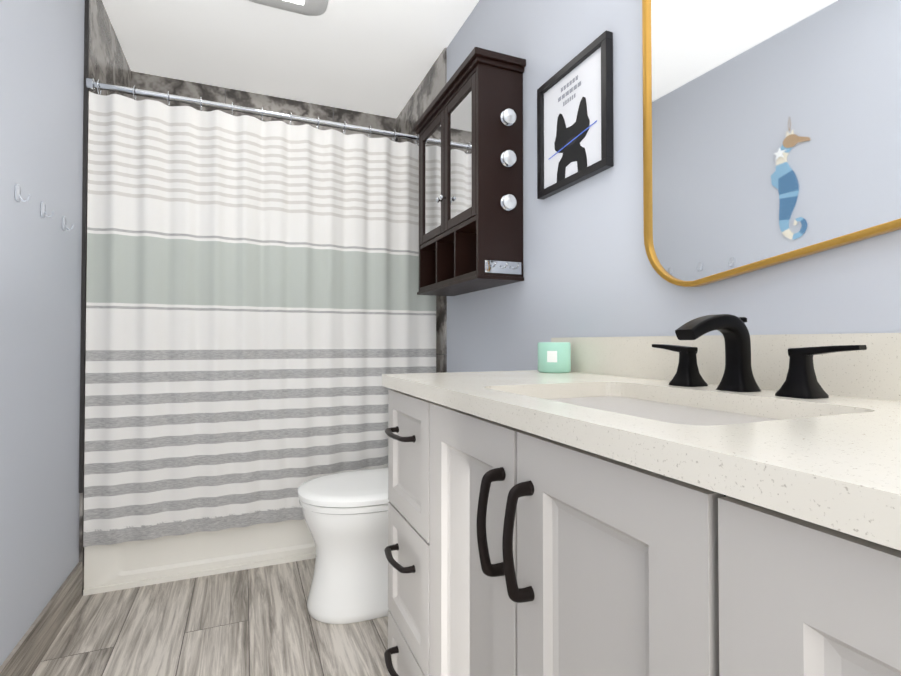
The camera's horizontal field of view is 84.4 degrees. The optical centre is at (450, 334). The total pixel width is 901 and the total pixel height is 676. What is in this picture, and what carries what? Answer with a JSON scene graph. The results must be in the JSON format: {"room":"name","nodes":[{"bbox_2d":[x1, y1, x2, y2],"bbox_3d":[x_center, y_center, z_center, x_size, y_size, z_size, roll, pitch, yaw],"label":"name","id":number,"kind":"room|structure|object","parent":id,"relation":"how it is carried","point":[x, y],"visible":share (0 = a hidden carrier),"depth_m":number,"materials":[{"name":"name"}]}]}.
{"room":"bathroom","nodes":[
{"label":"bathroom","id":0,"kind":"room"},
{"bbox_2d":[0,0,84,665],"bbox_3d":[-0.958,-0.229,0.672,0.100,2.431,4.450,0,-1,-23],"label":"wall","id":1,"kind":"structure","parent":0,"point":[41,90],"depth_m":1.52,"materials":[{"name":"grey paint"}]},
{"bbox_2d":[15,184,29,201],"bbox_3d":[-1.176,-0.387,1.369,0.029,0.048,0.028,0,-1,-23],"label":"hook","id":2,"kind":"object","parent":1,"relation":"attached to","point":[18,197],"depth_m":1.36,"materials":[{"name":"grey"}]},
{"bbox_2d":[0,562,81,675],"bbox_3d":[-0.755,0.914,0.307,0.011,0.135,3.454,0,-1,-23],"label":"baseboard","id":3,"kind":"structure","parent":1,"relation":"attached to","point":[28,652],"depth_m":1.53,"materials":[{"name":"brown wood"}]},
{"bbox_2d":[41,202,53,217],"bbox_3d":[-1.247,-0.384,1.540,0.029,0.048,0.028,0,-1,-23],"label":"hook","id":4,"kind":"object","parent":1,"relation":"attached to","point":[43,208],"depth_m":1.53,"materials":[{"name":"grey"}]},
{"bbox_2d":[62,216,73,230],"bbox_3d":[-1.321,-0.381,1.720,0.029,0.048,0.028,0,-1,-23],"label":"hook","id":5,"kind":"object","parent":1,"relation":"attached to","point":[64,227],"depth_m":1.71,"materials":[{"name":"grey"}]},
{"bbox_2d":[79,0,89,492],"bbox_3d":[-1.414,-0.408,1.919,0.013,2.031,0.012,0,-1,-23],"label":"trim","id":6,"kind":"structure","parent":1,"relation":"attached to","point":[84,255],"depth_m":1.91,"materials":[{"name":"grey"}]},
{"bbox_2d":[79,0,130,595],"bbox_3d":[-1.570,-0.202,2.288,0.010,2.431,0.795,0,-1,-23],"label":"wall tile","id":7,"kind":"structure","parent":1,"relation":"attached to","point":[108,63],"depth_m":2.12,"materials":[{"name":"tile"}]},
{"bbox_2d":[32,558,387,675],"bbox_3d":[-0.222,1.042,0.957,1.694,0.100,4.450,0,-1,-23],"label":"floor","id":8,"kind":"structure","parent":0,"point":[259,621],"depth_m":1.66,"materials":[{"name":"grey wood"}]},
{"bbox_2d":[83,519,315,595],"bbox_3d":[-0.883,0.818,2.554,1.468,0.400,0.774,0,-1,-23],"label":"bathtub","id":9,"kind":"object","parent":8,"relation":"on","point":[127,565],"visible":0.12,"depth_m":2.07,"materials":[{"name":"white ceramic"}]},
{"bbox_2d":[298,467,389,623],"bbox_3d":[-0.218,0.611,1.919,0.714,0.792,0.434,0,-1,-23],"label":"toilet","id":10,"kind":"object","parent":8,"relation":"on","point":[345,514],"visible":0.5,"depth_m":1.74,"materials":[{"name":"white ceramic"}]},
{"bbox_2d":[382,381,900,675],"bbox_3d":[0.421,0.557,0.579,0.596,0.857,1.866,0,-1,-23],"label":"bathroom vanity","id":11,"kind":"object","parent":8,"relation":"on","point":[612,506],"depth_m":0.55,"materials":[{"name":"grey paint"}]},
{"bbox_2d":[382,369,900,524],"bbox_3d":[0.437,0.113,0.588,0.566,0.032,1.896,0,-1,-23],"label":"countertop","id":12,"kind":"structure","parent":11,"relation":"on","point":[840,450],"depth_m":0.51,"materials":[{"name":"white stone"}]},
{"bbox_2d":[538,342,570,372],"bbox_3d":[0.299,0.067,1.436,0.094,0.086,0.094,0,-1,-23],"label":"candle","id":13,"kind":"object","parent":12,"relation":"on","point":[554,357],"visible":1,"depth_m":1.40,"materials":[{"name":"green wax"}]},
{"bbox_2d":[550,389,785,420],"bbox_3d":[0.306,0.197,0.805,0.344,0.153,0.518,0,-1,-23],"label":"sink","id":14,"kind":"object","parent":12,"relation":"in","point":[686,407],"depth_m":0.92,"materials":[{"name":"white ceramic"}]},
{"bbox_2d":[652,314,866,398],"bbox_3d":[0.471,0.033,0.876,0.161,0.136,0.392,0,-1,-23],"label":"faucet","id":15,"kind":"object","parent":12,"relation":"on","point":[801,381],"visible":1,"depth_m":0.87,"materials":[{"name":"black metal"}]},
{"bbox_2d":[102,0,478,117],"bbox_3d":[-0.222,-1.489,0.998,1.694,0.100,4.450,0,-1,-23],"label":"ceiling","id":16,"kind":"structure","parent":0,"point":[377,57],"depth_m":2.44,"materials":[{"name":"white paint"}]},
{"bbox_2d":[248,0,328,15],"bbox_3d":[-0.664,-1.403,1.977,0.370,0.038,0.370,0,-1,-23],"label":"ceiling light panel","id":17,"kind":"object","parent":16,"relation":"attached to","point":[311,7],"visible":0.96,"depth_m":2.10,"materials":[{"name":"white plastic"}]},
{"bbox_2d":[447,0,900,371],"bbox_3d":[0.514,-0.219,1.283,0.100,2.431,4.450,0,-1,-23],"label":"wall","id":18,"kind":"structure","parent":0,"point":[589,270],"depth_m":1.37,"materials":[{"name":"grey paint"}]},
{"bbox_2d":[396,47,446,372],"bbox_3d":[-0.187,-0.194,2.829,0.010,2.431,0.855,0,-1,-23],"label":"wall tile","id":19,"kind":"structure","parent":18,"relation":"attached to","point":[432,84],"depth_m":2.58,"materials":[{"name":"tile"}]},
{"bbox_2d":[86,77,418,140],"bbox_3d":[-0.731,-0.968,2.215,1.472,0.048,0.048,0,-1,-23],"label":"curtain rod","id":20,"kind":"object","parent":19,"relation":"attached to","point":[91,84],"visible":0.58,"depth_m":2.13,"materials":[{"name":"silver metal"}]},
{"bbox_2d":[83,79,435,546],"bbox_3d":[-0.739,-0.087,2.190,1.434,1.807,0.065,0,-1,-23],"label":"shower curtain","id":21,"kind":"object","parent":20,"relation":"hanging from","point":[260,316],"visible":0.83,"depth_m":2.10,"materials":[{"name":"white fabric"}]},
{"bbox_2d":[413,47,525,295],"bbox_3d":[0.046,-0.575,2.014,0.204,0.782,0.687,0,-1,-23],"label":"upper cabinet","id":22,"kind":"object","parent":18,"relation":"attached to","point":[468,127],"visible":1,"depth_m":1.77,"materials":[{"name":"black wood"}]},
{"bbox_2d":[537,30,613,199],"bbox_3d":[0.362,-0.630,1.490,0.024,0.364,0.340,0,-1,-23],"label":"framed picture","id":23,"kind":"object","parent":18,"relation":"attached to","point":[574,120],"visible":1,"depth_m":1.46},
{"bbox_2d":[551,333,900,400],"bbox_3d":[0.689,0.048,0.693,0.020,0.101,1.896,0,-1,-23],"label":"backsplash","id":24,"kind":"structure","parent":18,"relation":"attached to","point":[875,371],"depth_m":0.91,"materials":[{"name":"beige stone"}]},
{"bbox_2d":[642,0,900,286],"bbox_3d":[0.617,-0.590,0.853,0.041,0.972,0.737,0,-1,-23],"label":"mirror","id":25,"kind":"object","parent":18,"relation":"attached to","point":[771,132],"visible":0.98,"depth_m":0.92,"materials":[{"name":"clear glass"}]},
{"bbox_3d":[-1.056,-0.191,2.986,1.494,2.431,0.100,0,-1,-23],"label":"wall","id":26,"kind":"structure","parent":0,"visible":0},
{"bbox_2d":[131,71,395,141],"bbox_3d":[-1.035,-0.192,2.935,1.474,2.431,0.010,0,-1,-23],"label":"wall tile","id":27,"kind":"structure","parent":26,"relation":"attached to","point":[159,84],"depth_m":2.91,"materials":[{"name":"tile"}]}
]}

